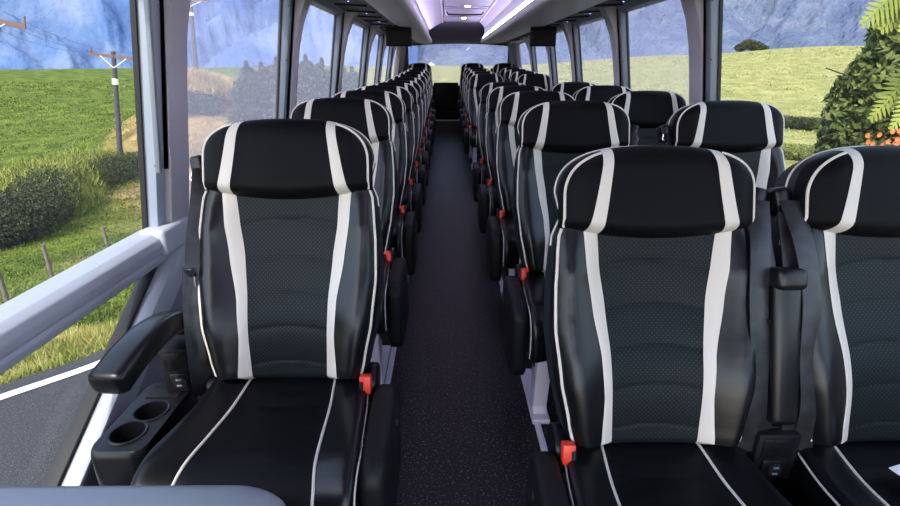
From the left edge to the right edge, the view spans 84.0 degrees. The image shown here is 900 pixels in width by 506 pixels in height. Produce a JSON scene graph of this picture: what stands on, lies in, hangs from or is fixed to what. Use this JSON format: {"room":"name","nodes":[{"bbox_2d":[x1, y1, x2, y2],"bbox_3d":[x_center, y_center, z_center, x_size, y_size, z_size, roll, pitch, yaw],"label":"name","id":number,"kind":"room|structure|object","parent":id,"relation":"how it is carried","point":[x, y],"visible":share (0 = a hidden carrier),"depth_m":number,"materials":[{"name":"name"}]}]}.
{"room":"vehicle interior","nodes":[
{"label":"vehicle interior","id":0,"kind":"room"},
{"bbox_2d":[136,283,203,400],"bbox_3d":[-1.055,-0.721,4.740,0.040,0.870,12.600,0,21,0],"label":"wall","id":1,"kind":"structure","parent":0,"point":[154,373],"depth_m":1.73,"materials":[{"name":"plastic"}]},
{"bbox_2d":[0,229,175,374],"bbox_3d":[-0.983,0.528,0.222,0.094,0.115,3.260,0,21,0],"label":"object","id":2,"kind":"structure","parent":1,"relation":"attached to","point":[36,316],"depth_m":1.27,"materials":[{"name":"grey"}]},
{"bbox_2d":[42,266,157,485],"bbox_3d":[-1.014,0.363,1.448,0.040,0.564,0.925,0,21,0],"label":"trim","id":3,"kind":"structure","parent":1,"relation":"attached to","point":[60,464],"depth_m":1.39,"materials":[{"name":"plastic"}]},
{"bbox_2d":[60,244,184,485],"bbox_3d":[-0.987,0.395,1.489,0.085,0.622,0.956,0,21,0],"label":"support pillar","id":4,"kind":"structure","parent":1,"relation":"attached to","point":[162,291],"depth_m":1.44,"materials":[{"name":"grey"}]},
{"bbox_2d":[144,0,161,172],"bbox_3d":[-0.883,-0.574,1.478,0.106,0.680,0.015,0,21,0],"label":"trim","id":5,"kind":"structure","parent":1,"relation":"attached to","point":[147,3],"depth_m":1.50,"materials":[{"name":"grey"}]},
{"bbox_2d":[129,0,190,229],"bbox_3d":[-0.878,-0.549,1.599,0.326,0.969,0.188,0,21,0],"label":"window pillar","id":6,"kind":"structure","parent":1,"relation":"attached to","point":[164,196],"depth_m":1.60,"materials":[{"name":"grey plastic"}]},
{"bbox_2d":[139,217,187,255],"bbox_3d":[-0.980,-0.060,1.731,0.085,0.090,0.180,0,21,0],"label":"trim","id":7,"kind":"structure","parent":1,"relation":"attached to","point":[172,235],"depth_m":1.68,"materials":[{"name":"grey"}]},
{"bbox_2d":[275,0,311,118],"bbox_3d":[-0.888,-1.020,2.858,0.326,0.969,0.178,0,21,0],"label":"trim","id":8,"kind":"structure","parent":1,"relation":"attached to","point":[292,14],"depth_m":2.78,"materials":[{"name":"grey plastic"}]},
{"bbox_2d":[328,10,358,97],"bbox_3d":[-0.898,-1.500,4.141,0.326,0.969,0.178,0,21,0],"label":"trim","id":9,"kind":"structure","parent":1,"relation":"attached to","point":[342,23],"depth_m":4.03,"materials":[{"name":"grey plastic"}]},
{"bbox_2d":[357,25,380,87],"bbox_3d":[-0.909,-2.006,5.495,0.326,0.969,0.168,0,21,0],"label":"trim","id":10,"kind":"structure","parent":1,"relation":"attached to","point":[368,34],"depth_m":5.38,"materials":[{"name":"grey plastic"}]},
{"bbox_2d":[373,33,385,83],"bbox_3d":[-0.919,-2.461,6.713,0.326,0.969,0.168,0,21,0],"label":"trim","id":11,"kind":"structure","parent":1,"relation":"attached to","point":[381,46],"depth_m":6.61,"materials":[{"name":"grey plastic"}]},
{"bbox_2d":[385,46,396,80],"bbox_3d":[-0.929,-2.930,7.968,0.326,0.969,0.168,0,21,0],"label":"trim","id":12,"kind":"structure","parent":1,"relation":"attached to","point":[391,49],"depth_m":7.88,"materials":[{"name":"grey plastic"}]},
{"bbox_2d":[393,46,405,77],"bbox_3d":[-0.988,-3.598,9.724,0.240,1.030,1.250,0,21,0],"label":"trim","id":13,"kind":"structure","parent":1,"relation":"attached to","point":[400,51],"depth_m":9.18,"materials":[{"name":"grey"}]},
{"bbox_2d":[403,44,509,99],"bbox_3d":[0.147,-3.625,10.417,2.520,2.065,0.050,0,21,0],"label":"wall","id":14,"kind":"structure","parent":0,"point":[406,63],"depth_m":10.27,"materials":[{"name":"grey"}]},
{"bbox_2d":[310,0,384,35],"bbox_3d":[-0.885,-2.136,4.212,0.119,0.309,12.600,0,21,0],"label":"trim","id":15,"kind":"structure","parent":14,"relation":"attached to","point":[327,6],"depth_m":3.70,"materials":[{"name":"grey"}]},
{"bbox_2d":[328,0,431,43],"bbox_3d":[-0.549,-1.832,3.581,0.581,0.237,11.200,0,21,0],"label":"luggage rack","id":16,"kind":"object","parent":15,"relation":"attached to","point":[403,13],"visible":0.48,"depth_m":3.93,"materials":[{"name":"grey"}]},
{"bbox_2d":[386,24,411,45],"bbox_3d":[-0.511,-2.181,4.997,0.260,0.215,0.044,0,21,0],"label":"monitor","id":17,"kind":"object","parent":16,"relation":"hanging from","point":[396,35],"visible":0.84,"depth_m":4.98,"materials":[{"name":"black"}]},
{"bbox_2d":[412,19,508,43],"bbox_3d":[0.160,-4.048,9.164,2.370,0.315,2.000,0,21,0],"label":"trim","id":18,"kind":"structure","parent":14,"relation":"attached to","point":[446,32],"depth_m":8.93,"materials":[{"name":"plastic"}]},
{"bbox_2d":[508,0,666,44],"bbox_3d":[1.275,-2.142,4.227,0.119,0.309,12.600,0,21,0],"label":"trim","id":19,"kind":"structure","parent":14,"relation":"attached to","point":[632,5],"depth_m":3.66,"materials":[{"name":"grey"}]},
{"bbox_2d":[416,0,512,29],"bbox_3d":[0.195,-2.292,4.189,2.520,0.240,12.650,0,21,0],"label":"ceiling","id":20,"kind":"structure","parent":0,"point":[430,10],"depth_m":6.03,"materials":[{"name":"plastic"}]},
{"bbox_2d":[440,0,443,22],"bbox_3d":[-0.078,-1.926,3.230,0.028,0.022,10.600,0,21,0],"label":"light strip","id":21,"kind":"structure","parent":20,"relation":"attached to","point":[441,1],"depth_m":6.25,"materials":[{"name":"white plastic"}]},
{"bbox_2d":[445,8,486,15],"bbox_3d":[0.196,-3.128,6.519,0.520,0.064,0.600,0,21,0],"label":"roof hatch","id":22,"kind":"object","parent":20,"relation":"attached to","point":[450,11],"visible":1,"depth_m":6.49,"materials":[{"name":"white plastic"}]},
{"bbox_2d":[479,0,497,22],"bbox_3d":[0.522,-1.928,3.234,0.028,0.022,10.600,0,21,0],"label":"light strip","id":23,"kind":"structure","parent":20,"relation":"attached to","point":[494,1],"depth_m":6.29,"materials":[{"name":"white plastic"}]},
{"bbox_2d":[481,0,631,43],"bbox_3d":[0.894,-1.834,3.592,0.691,0.240,11.200,0,21,0],"label":"luggage rack","id":24,"kind":"object","parent":20,"relation":"attached to","point":[515,21],"visible":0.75,"depth_m":4.18,"materials":[{"name":"grey"}]},
{"bbox_2d":[530,25,556,46],"bbox_3d":[0.934,-2.184,5.007,0.260,0.215,0.044,0,21,0],"label":"monitor","id":25,"kind":"object","parent":24,"relation":"hanging from","point":[542,36],"visible":0.85,"depth_m":4.99,"materials":[{"name":"black"}]},
{"bbox_2d":[382,118,559,505],"bbox_3d":[0.195,-0.520,4.852,2.520,0.455,12.650,0,21,0],"label":"floor","id":26,"kind":"structure","parent":0,"point":[468,435],"depth_m":2.29,"materials":[{"name":"carpet"}]},
{"bbox_2d":[0,485,285,505],"bbox_3d":[-0.586,0.693,0.810,0.725,0.774,0.068,0,21,0],"label":"barrier","id":27,"kind":"object","parent":26,"relation":"on","point":[159,495],"visible":1,"depth_m":0.68,"materials":[{"name":"grey plastic"}]},
{"bbox_2d":[91,382,198,485],"bbox_3d":[-0.796,0.637,1.395,0.139,0.469,0.300,0,21,0],"label":"console","id":28,"kind":"object","parent":26,"relation":"on","point":[116,456],"visible":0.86,"depth_m":1.27,"materials":[{"name":"black plastic"}]},
{"bbox_2d":[158,339,192,391],"bbox_3d":[-0.747,0.315,1.391,0.086,0.135,0.072,-3,21,-7],"label":"socket","id":29,"kind":"object","parent":28,"relation":"on","point":[173,356],"visible":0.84,"depth_m":1.37,"materials":[{"name":"black plastic"}]},
{"bbox_2d":[130,119,400,505],"bbox_3d":[-0.423,0.285,1.311,0.566,1.187,0.750,-1,21,-3],"label":"seat","id":30,"kind":"object","parent":26,"relation":"on","point":[283,271],"visible":0.98,"depth_m":1.33,"materials":[{"name":"black leather"}]},
{"bbox_2d":[88,310,184,393],"bbox_3d":[-0.751,0.289,1.278,0.092,0.244,0.356,0,21,0],"label":"side armrest","id":31,"kind":"object","parent":30,"relation":"attached to","point":[119,369],"visible":0.86,"depth_m":1.15,"materials":[{"name":"black leather"}]},
{"bbox_2d":[175,378,333,505],"bbox_3d":[-0.440,0.491,1.263,0.300,0.177,0.472,0,21,0],"label":"seat cushion","id":32,"kind":"object","parent":30,"relation":"on","point":[273,435],"depth_m":1.17,"materials":[{"name":"black leather"}]},
{"bbox_2d":[290,97,407,383],"bbox_3d":[-0.476,-0.054,2.219,0.566,1.187,0.750,-1,21,-3],"label":"seat","id":33,"kind":"object","parent":26,"relation":"on","point":[370,118],"visible":0.34,"depth_m":2.22,"materials":[{"name":"black leather"}]},
{"bbox_2d":[332,90,416,274],"bbox_3d":[-0.482,-0.327,2.950,0.566,1.187,0.750,-1,21,-3],"label":"seat","id":34,"kind":"object","parent":26,"relation":"on","point":[404,237],"visible":0.27,"depth_m":2.95,"materials":[{"name":"black leather"}]},
{"bbox_2d":[356,85,422,256],"bbox_3d":[-0.488,-0.597,3.671,0.566,1.187,0.750,-1,21,-3],"label":"seat","id":35,"kind":"object","parent":26,"relation":"on","point":[413,198],"visible":0.27,"depth_m":3.68,"materials":[{"name":"black leather"}]},
{"bbox_2d":[385,275,408,383],"bbox_3d":[-0.284,0.224,3.151,0.024,0.014,5.150,0,21,0],"label":"trim","id":36,"kind":"structure","parent":26,"relation":"on","point":[393,349],"depth_m":2.33,"materials":[{"name":"white paint"}]},
{"bbox_2d":[372,82,425,205],"bbox_3d":[-0.493,-0.856,4.364,0.566,1.187,0.750,-1,21,-3],"label":"seat","id":37,"kind":"object","parent":26,"relation":"on","point":[419,171],"visible":0.13,"depth_m":4.38,"materials":[{"name":"black leather"}]},
{"bbox_2d":[381,80,428,185],"bbox_3d":[-0.499,-1.115,5.057,0.566,1.187,0.750,-1,21,-3],"label":"seat","id":38,"kind":"object","parent":26,"relation":"on","point":[423,158],"visible":0.22,"depth_m":5.07,"materials":[{"name":"black leather"}]},
{"bbox_2d":[388,77,430,169],"bbox_3d":[-0.504,-1.391,5.755,0.566,1.187,0.750,-1,21,-3],"label":"seat","id":39,"kind":"object","parent":26,"relation":"on","point":[426,144],"visible":0.21,"depth_m":5.77,"materials":[{"name":"black leather"}]},
{"bbox_2d":[394,74,432,155],"bbox_3d":[-0.510,-1.693,6.496,0.566,1.187,0.750,-1,21,-3],"label":"seat","id":40,"kind":"object","parent":26,"relation":"on","point":[428,135],"visible":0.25,"depth_m":6.50,"materials":[{"name":"black leather"}]},
{"bbox_2d":[399,71,433,144],"bbox_3d":[-0.516,-1.996,7.237,0.566,1.187,0.750,-1,21,-3],"label":"seat","id":41,"kind":"object","parent":26,"relation":"on","point":[430,124],"visible":0.24,"depth_m":7.24,"materials":[{"name":"black leather"}]},
{"bbox_2d":[404,69,434,134],"bbox_3d":[-0.522,-2.299,7.978,0.566,1.187,0.750,-1,21,-3],"label":"seat","id":42,"kind":"object","parent":26,"relation":"on","point":[431,117],"visible":0.22,"depth_m":7.98,"materials":[{"name":"black leather"}]},
{"bbox_2d":[405,63,434,109],"bbox_3d":[-0.579,-3.130,9.695,0.566,1.042,0.750,-1,21,-3],"label":"seat","id":43,"kind":"object","parent":26,"relation":"on","point":[413,65],"visible":0.1,"depth_m":9.72,"materials":[{"name":"black leather"}]},
{"bbox_2d":[408,68,435,127],"bbox_3d":[-0.528,-2.590,8.691,0.566,1.187,0.750,-1,21,-3],"label":"seat","id":44,"kind":"object","parent":26,"relation":"on","point":[433,112],"visible":0.18,"depth_m":8.70,"materials":[{"name":"black leather"}]},
{"bbox_2d":[434,83,458,119],"bbox_3d":[-0.077,-2.980,9.812,0.490,0.680,0.410,0,21,0],"label":"panel","id":45,"kind":"object","parent":26,"relation":"on","point":[445,94],"visible":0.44,"depth_m":9.87,"materials":[{"name":"black leather"}]},
{"bbox_2d":[436,111,458,119],"bbox_3d":[-0.076,-2.712,9.865,0.490,0.140,0.320,0,21,0],"label":"seat cushion","id":46,"kind":"object","parent":45,"relation":"attached to","point":[440,115],"depth_m":9.72,"materials":[{"name":"black leather"}]},
{"bbox_2d":[457,63,483,117],"bbox_3d":[0.426,-3.132,9.702,0.566,1.042,0.750,1,21,2],"label":"seat","id":47,"kind":"object","parent":26,"relation":"on","point":[460,105],"visible":0.31,"depth_m":9.73,"materials":[{"name":"black leather"}]},
{"bbox_2d":[459,67,485,127],"bbox_3d":[0.449,-2.623,8.772,0.566,1.187,0.750,1,21,2],"label":"seat","id":48,"kind":"object","parent":26,"relation":"on","point":[462,111],"visible":0.12,"depth_m":8.79,"materials":[{"name":"black leather"}]},
{"bbox_2d":[461,69,490,147],"bbox_3d":[0.454,-2.339,8.077,0.566,1.187,0.750,1,21,2],"label":"seat","id":49,"kind":"object","parent":26,"relation":"on","point":[463,116],"visible":0.16,"depth_m":8.09,"materials":[{"name":"black leather"}]},
{"bbox_2d":[462,71,494,157],"bbox_3d":[0.460,-2.036,7.336,0.566,1.187,0.750,1,21,2],"label":"seat","id":50,"kind":"object","parent":26,"relation":"on","point":[465,124],"visible":0.25,"depth_m":7.34,"materials":[{"name":"black leather"}]},
{"bbox_2d":[464,73,505,168],"bbox_3d":[0.466,-1.734,6.595,0.566,1.187,0.750,1,21,2],"label":"seat","id":51,"kind":"object","parent":26,"relation":"on","point":[477,81],"visible":0.35,"depth_m":6.60,"materials":[{"name":"black leather"}]},
{"bbox_2d":[472,82,524,215],"bbox_3d":[0.483,-0.901,4.483,0.566,1.187,0.750,1,21,2],"label":"seat","id":52,"kind":"object","parent":26,"relation":"on","point":[479,170],"visible":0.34,"depth_m":4.49,"materials":[{"name":"black leather"}]},
{"bbox_2d":[490,63,513,73],"bbox_3d":[1.062,-3.135,9.709,0.529,1.042,0.739,0,21,0],"label":"seat","id":53,"kind":"object","parent":26,"relation":"on","point":[497,68],"visible":0.14,"depth_m":9.73,"materials":[{"name":"black leather"}]},
{"bbox_2d":[497,67,521,75],"bbox_3d":[1.095,-2.625,8.779,0.529,1.187,0.739,0,21,0],"label":"seat","id":54,"kind":"object","parent":26,"relation":"on","point":[503,70],"visible":0.06,"depth_m":8.78,"materials":[{"name":"black leather"}]},
{"bbox_2d":[478,85,544,261],"bbox_3d":[0.490,-0.593,3.659,0.566,1.187,0.750,1,21,2],"label":"seat","id":55,"kind":"object","parent":26,"relation":"on","point":[488,202],"visible":0.3,"depth_m":3.67,"materials":[{"name":"black leather"}]},
{"bbox_2d":[501,69,528,81],"bbox_3d":[1.100,-2.341,8.084,0.529,1.187,0.739,0,21,0],"label":"seat","id":56,"kind":"object","parent":26,"relation":"on","point":[507,74],"visible":0.13,"depth_m":8.09,"materials":[{"name":"black leather"}]},
{"bbox_2d":[506,71,538,81],"bbox_3d":[1.106,-2.039,7.343,0.529,1.187,0.739,0,21,0],"label":"seat","id":57,"kind":"object","parent":26,"relation":"on","point":[515,75],"visible":0.09,"depth_m":7.34,"materials":[{"name":"black leather"}]},
{"bbox_2d":[499,275,547,450],"bbox_3d":[0.333,0.222,3.155,0.024,0.014,5.150,0,21,0],"label":"trim","id":58,"kind":"structure","parent":26,"relation":"on","point":[538,427],"depth_m":1.89,"materials":[{"name":"white paint"}]},
{"bbox_2d":[486,90,574,295],"bbox_3d":[0.496,-0.295,2.863,0.566,1.187,0.750,1,21,2],"label":"seat","id":59,"kind":"object","parent":26,"relation":"on","point":[501,244],"visible":0.31,"depth_m":2.87,"materials":[{"name":"black leather"}]},
{"bbox_2d":[514,73,550,90],"bbox_3d":[1.112,-1.736,6.602,0.529,1.187,0.739,0,21,0],"label":"seat","id":60,"kind":"object","parent":26,"relation":"on","point":[542,81],"visible":0.17,"depth_m":6.60,"materials":[{"name":"black leather"}]},
{"bbox_2d":[501,100,638,423],"bbox_3d":[0.503,0.017,2.029,0.566,1.187,0.750,1,21,2],"label":"seat","id":61,"kind":"object","parent":26,"relation":"on","point":[551,135],"visible":0.52,"depth_m":2.03,"materials":[{"name":"black leather"}]},
{"bbox_2d":[550,82,595,95],"bbox_3d":[1.129,-0.903,4.490,0.529,1.187,0.739,0,21,0],"label":"seat","id":62,"kind":"object","parent":26,"relation":"on","point":[570,88],"visible":0.03,"depth_m":4.49,"materials":[{"name":"black leather"}]},
{"bbox_2d":[572,85,631,102],"bbox_3d":[1.136,-0.595,3.666,0.529,1.187,0.739,0,21,0],"label":"seat","id":63,"kind":"object","parent":26,"relation":"on","point":[601,93],"visible":0.06,"depth_m":3.66,"materials":[{"name":"black leather"}]},
{"bbox_2d":[608,90,686,145],"bbox_3d":[1.142,-0.297,2.870,0.529,1.187,0.739,0,21,0],"label":"seat","id":64,"kind":"object","parent":26,"relation":"on","point":[649,110],"visible":0.09,"depth_m":2.87,"materials":[{"name":"black leather"}]},
{"bbox_2d":[526,145,792,505],"bbox_3d":[0.480,0.377,1.126,0.582,1.145,0.739,0,21,0],"label":"seat","id":65,"kind":"object","parent":26,"relation":"on","point":[656,321],"visible":1,"depth_m":1.16,"materials":[{"name":"black leather"}]},
{"bbox_2d":[603,442,741,505],"bbox_3d":[0.490,0.603,1.083,0.300,0.177,0.472,0,21,0],"label":"seat cushion","id":66,"kind":"object","parent":65,"relation":"on","point":[634,473],"depth_m":1.14,"materials":[{"name":"black leather"}]},
{"bbox_2d":[656,100,785,230],"bbox_3d":[1.149,0.014,2.036,0.529,1.187,0.739,0,21,0],"label":"seat","id":67,"kind":"object","parent":26,"relation":"on","point":[752,132],"visible":0.25,"depth_m":2.04,"materials":[{"name":"black leather"}]},
{"bbox_2d":[766,267,807,481],"bbox_3d":[0.771,0.461,1.262,0.068,0.893,0.167,0,21,0],"label":"folded armrest","id":68,"kind":"object","parent":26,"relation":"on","point":[786,284],"visible":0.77,"depth_m":1.14,"materials":[{"name":"black leather"}]},
{"bbox_2d":[749,428,800,477],"bbox_3d":[0.772,0.477,1.208,0.100,0.130,0.072,0,21,0],"label":"socket","id":69,"kind":"object","parent":68,"relation":"attached to","point":[774,450],"visible":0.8,"depth_m":1.18,"materials":[{"name":"black plastic"}]},
{"bbox_2d":[766,145,899,505],"bbox_3d":[1.040,0.376,1.130,0.535,1.145,0.739,0,21,0],"label":"seat","id":70,"kind":"object","parent":26,"relation":"on","point":[836,211],"visible":0.88,"depth_m":1.17,"materials":[{"name":"black leather"}]},
{"bbox_2d":[837,440,899,505],"bbox_3d":[1.056,0.602,1.087,0.300,0.177,0.472,0,21,0],"label":"seat cushion","id":71,"kind":"object","parent":70,"relation":"on","point":[866,464],"depth_m":1.16,"materials":[{"name":"black leather"}]},
{"bbox_2d":[889,464,899,475],"bbox_3d":[1.071,0.504,1.030,0.150,0.008,0.210,-5,21,-14],"label":"paper sheet","id":72,"kind":"object","parent":70,"relation":"on","point":[896,468],"visible":1,"depth_m":1.10,"materials":[{"name":"white"}]},
{"bbox_3d":[1.445,-0.727,4.758,0.040,0.870,12.600,0,21,0],"label":"wall","id":73,"kind":"structure","parent":0,"visible":0},
{"bbox_2d":[508,43,521,67],"bbox_3d":[1.292,-3.630,9.810,0.240,1.030,1.100,0,21,0],"label":"trim","id":74,"kind":"structure","parent":73,"relation":"attached to","point":[514,49],"depth_m":9.32,"materials":[{"name":"grey"}]},
{"bbox_2d":[522,37,537,71],"bbox_3d":[1.264,-2.840,7.726,0.326,0.969,0.158,0,21,0],"label":"trim","id":75,"kind":"structure","parent":73,"relation":"attached to","point":[532,50],"depth_m":7.61,"materials":[{"name":"grey plastic"}]},
{"bbox_2d":[546,46,558,87],"bbox_3d":[1.274,-2.335,6.377,0.326,0.969,0.178,0,21,0],"label":"trim","id":76,"kind":"structure","parent":73,"relation":"attached to","point":[551,51],"depth_m":6.31,"materials":[{"name":"grey plastic"}]},
{"bbox_2d":[560,22,582,81],"bbox_3d":[1.284,-1.903,5.220,0.326,0.969,0.188,0,21,0],"label":"trim","id":77,"kind":"structure","parent":73,"relation":"attached to","point":[572,32],"depth_m":5.10,"materials":[{"name":"grey plastic"}]},
{"bbox_2d":[599,6,630,88],"bbox_3d":[1.294,-1.406,3.890,0.326,0.969,0.188,0,21,0],"label":"trim","id":78,"kind":"structure","parent":73,"relation":"attached to","point":[617,21],"depth_m":3.77,"materials":[{"name":"grey plastic"}]},
{"bbox_2d":[681,0,722,103],"bbox_3d":[1.304,-0.940,2.644,0.326,0.969,0.208,0,21,0],"label":"trim","id":79,"kind":"structure","parent":73,"relation":"attached to","point":[704,18],"depth_m":2.56,"materials":[{"name":"grey plastic"}]},
{"label":"outside","id":80,"kind":"structure","parent":0,"visible":0},
{"bbox_2d":[0,46,864,360],"bbox_3d":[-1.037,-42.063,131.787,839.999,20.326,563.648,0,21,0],"label":"pasture","id":81,"kind":"structure","parent":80,"point":[440,74],"depth_m":47.16,"materials":[{"name":"plant"}]},
{"bbox_2d":[0,271,9,301],"bbox_3d":[-6.921,0.557,7.748,0.074,0.782,0.078,-8,22,-21],"label":"fence post","id":82,"kind":"object","parent":81,"relation":"on","point":[4,292],"visible":0.67,"depth_m":7.73,"materials":[{"name":"brown wood"}]},
{"bbox_2d":[0,16,26,28],"bbox_3d":[-14.366,-4.270,16.184,2.494,7.036,0.592,-13,24,-30],"label":"pole","id":83,"kind":"object","parent":81,"relation":"on","point":[2,22],"visible":1,"depth_m":15.46,"materials":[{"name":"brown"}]},
{"bbox_2d":[41,244,53,277],"bbox_3d":[-7.896,0.212,9.829,0.074,0.802,0.078,-8,22,-21],"label":"fence post","id":84,"kind":"object","parent":81,"relation":"on","point":[43,247],"visible":0.79,"depth_m":9.78,"materials":[{"name":"brown wood"}]},
{"bbox_2d":[0,317,117,384],"bbox_3d":[-5.131,1.144,5.075,3.816,1.035,3.608,18,27,39],"label":"grass","id":85,"kind":"structure","parent":81,"relation":"on","point":[73,344],"depth_m":4.59,"materials":[{"name":"plant"}]},
{"bbox_2d":[0,151,138,248],"bbox_3d":[-15.535,-3.026,21.052,3.726,3.093,20.573,-7,22,-18],"label":"bush","id":86,"kind":"object","parent":81,"relation":"on","point":[18,214],"visible":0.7,"depth_m":14.63,"materials":[{"name":"plant"}]},
{"bbox_2d":[0,144,138,228],"bbox_3d":[-16.712,-3.259,21.552,4.590,3.237,17.708,-8,22,-21],"label":"bushes","id":87,"kind":"object","parent":81,"relation":"on","point":[89,195],"visible":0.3,"depth_m":19.01,"materials":[{"name":"plant"}]},
{"bbox_2d":[0,78,141,327],"bbox_3d":[-40.727,-12.632,43.395,72.438,5.250,82.104,0,21,0],"label":"grass","id":88,"kind":"structure","parent":81,"relation":"on","point":[112,314],"depth_m":19.57,"materials":[{"name":"plant"}]},
{"bbox_2d":[101,227,108,247],"bbox_3d":[-8.000,-0.258,11.639,0.074,0.722,0.078,-8,22,-21],"label":"fence post","id":89,"kind":"object","parent":81,"relation":"on","point":[102,228],"visible":0.6,"depth_m":11.57,"materials":[{"name":"brown wood"}]},
{"bbox_2d":[89,47,132,162],"bbox_3d":[-17.360,-7.252,26.873,2.107,7.035,0.415,-9,22,-22],"label":"pole","id":90,"kind":"object","parent":81,"relation":"on","point":[115,81],"visible":0.73,"depth_m":26.27,"materials":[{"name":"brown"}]},
{"bbox_2d":[189,0,208,68],"bbox_3d":[-49.456,-42.087,96.276,6.635,13.046,0.907,-2,20,-18],"label":"pole","id":91,"kind":"object","parent":81,"relation":"on","point":[191,14],"visible":0.81,"depth_m":96.05,"materials":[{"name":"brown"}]},
{"bbox_2d":[188,128,213,167],"bbox_3d":[-16.907,-7.157,33.188,4.601,1.957,7.694,4,21,12],"label":"dry grass slope","id":92,"kind":"structure","parent":81,"relation":"on","point":[196,142],"depth_m":32.81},
{"bbox_2d":[187,89,224,114],"bbox_3d":[-18.529,-10.716,35.841,4.284,2.269,2.875,-12,24,-29],"label":"bush","id":93,"kind":"object","parent":81,"relation":"on","point":[199,102],"visible":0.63,"depth_m":35.36,"materials":[{"name":"plant"}]},
{"bbox_2d":[187,65,235,99],"bbox_3d":[-17.890,-12.719,37.028,8.218,2.718,5.262,-10,23,-25],"label":"grass bank","id":94,"kind":"object","parent":81,"relation":"on","point":[219,86],"visible":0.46,"depth_m":35.95,"materials":[{"name":"plant"}]},
{"bbox_2d":[223,60,271,123],"bbox_3d":[-14.273,-10.941,35.267,3.585,5.063,4.001,-7,21,-17],"label":"conifer tree","id":95,"kind":"object","parent":81,"relation":"on","point":[245,93],"visible":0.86,"depth_m":34.50,"materials":[{"name":"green plant"}]},
{"bbox_2d":[255,61,273,118],"bbox_3d":[-14.112,-12.312,37.923,4.177,4.297,4.009,0,21,0],"label":"conifer tree","id":96,"kind":"object","parent":81,"relation":"on","point":[262,69],"visible":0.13,"depth_m":37.11,"materials":[{"name":"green plant"}]},
{"bbox_2d":[257,56,302,118],"bbox_3d":[-12.127,-10.826,35.230,4.139,5.761,4.702,0,21,0],"label":"conifer tree","id":97,"kind":"object","parent":81,"relation":"on","point":[268,88],"visible":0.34,"depth_m":34.29,"materials":[{"name":"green plant"}]},
{"bbox_2d":[297,53,327,102],"bbox_3d":[-10.252,-11.432,36.340,4.052,5.795,4.093,-2,21,-6],"label":"conifer tree","id":98,"kind":"object","parent":81,"relation":"on","point":[309,83],"visible":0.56,"depth_m":35.57,"materials":[{"name":"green plant"}]},
{"bbox_2d":[315,57,329,95],"bbox_3d":[-9.915,-12.461,39.053,3.907,5.366,4.610,-13,24,-31],"label":"conifer tree","id":99,"kind":"object","parent":81,"relation":"on","point":[319,67],"visible":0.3,"depth_m":38.07,"materials":[{"name":"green plant"}]},
{"bbox_2d":[323,66,356,97],"bbox_3d":[-8.115,-12.065,38.124,4.079,5.153,4.189,19,28,41],"label":"conifer tree","id":100,"kind":"object","parent":81,"relation":"on","point":[346,85],"visible":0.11,"depth_m":37.41,"materials":[{"name":"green plant"}]},
{"bbox_2d":[345,65,358,89],"bbox_3d":[-7.967,-12.976,40.997,4.231,4.524,4.077,0,21,0],"label":"conifer tree","id":101,"kind":"object","parent":81,"relation":"on","point":[354,78],"visible":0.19,"depth_m":40.04,"materials":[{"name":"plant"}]},
{"bbox_2d":[558,46,861,166],"bbox_3d":[36.253,-17.411,47.300,70.324,6.070,90.911,0,21,0],"label":"grass","id":102,"kind":"structure","parent":81,"relation":"on","point":[841,49],"depth_m":55.05,"materials":[{"name":"plant"}]},
{"bbox_2d":[734,39,768,51],"bbox_3d":[54.743,-37.488,90.579,6.297,2.515,2.735,0,21,0],"label":"bush","id":103,"kind":"object","parent":81,"relation":"on","point":[748,44],"visible":0.95,"depth_m":90.01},
{"bbox_2d":[781,142,815,159],"bbox_3d":[13.337,-3.389,17.576,2.068,0.678,4.504,-7,22,-18],"label":"scrub","id":104,"kind":"object","parent":81,"relation":"on","point":[791,151],"visible":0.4,"depth_m":18.27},
{"bbox_2d":[784,115,830,130],"bbox_3d":[18.473,-6.409,24.933,1.232,0.790,4.003,-19,27,-40],"label":"hedge","id":105,"kind":"object","parent":81,"relation":"on","point":[807,123],"visible":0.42,"depth_m":25.30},
{"bbox_2d":[813,2,899,153],"bbox_3d":[4.021,-0.648,4.527,1.224,3.191,1.362,-13,24,-30],"label":"leafy shrub","id":106,"kind":"object","parent":81,"relation":"on","point":[858,87],"visible":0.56,"depth_m":4.32,"materials":[{"name":"green plant"}]},
{"bbox_2d":[859,0,899,34],"bbox_3d":[2.541,-1.400,2.669,0.690,0.460,0.098,-3,21,-8],"label":"fern","id":107,"kind":"object","parent":81,"relation":"on","point":[895,5],"visible":1,"depth_m":2.69,"materials":[{"name":"plant"}]},
{"bbox_2d":[867,63,899,132],"bbox_3d":[2.921,-1.026,3.089,0.579,0.537,0.103,-3,21,-9],"label":"fern","id":108,"kind":"object","parent":81,"relation":"on","point":[897,89],"visible":1,"depth_m":3.11,"materials":[{"name":"plant"}]},
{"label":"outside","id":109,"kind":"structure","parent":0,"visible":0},
{"bbox_2d":[0,0,417,68],"bbox_3d":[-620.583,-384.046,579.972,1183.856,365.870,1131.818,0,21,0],"label":"mountain","id":110,"kind":"structure","parent":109,"point":[228,33],"depth_m":498.27},
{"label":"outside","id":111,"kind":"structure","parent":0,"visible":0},
{"bbox_2d":[418,0,888,65],"bbox_3d":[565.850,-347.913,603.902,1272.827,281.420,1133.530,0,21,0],"label":"mountain","id":112,"kind":"structure","parent":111,"point":[660,28],"depth_m":553.42},
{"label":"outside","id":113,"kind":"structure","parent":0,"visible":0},
{"bbox_2d":[0,350,104,485],"bbox_3d":[-1.532,0.337,5.895,16.191,0.001,29.173,0,21,0],"label":"road","id":114,"kind":"structure","parent":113,"point":[34,423],"depth_m":3.58,"materials":[{"name":"asphalt"}]},
{"bbox_2d":[0,360,99,399],"bbox_3d":[-5.923,-0.723,8.706,7.207,0.001,23.096,0,21,0],"label":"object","id":115,"kind":"structure","parent":114,"relation":"on","point":[92,365],"depth_m":4.01,"materials":[{"name":"white paint"}]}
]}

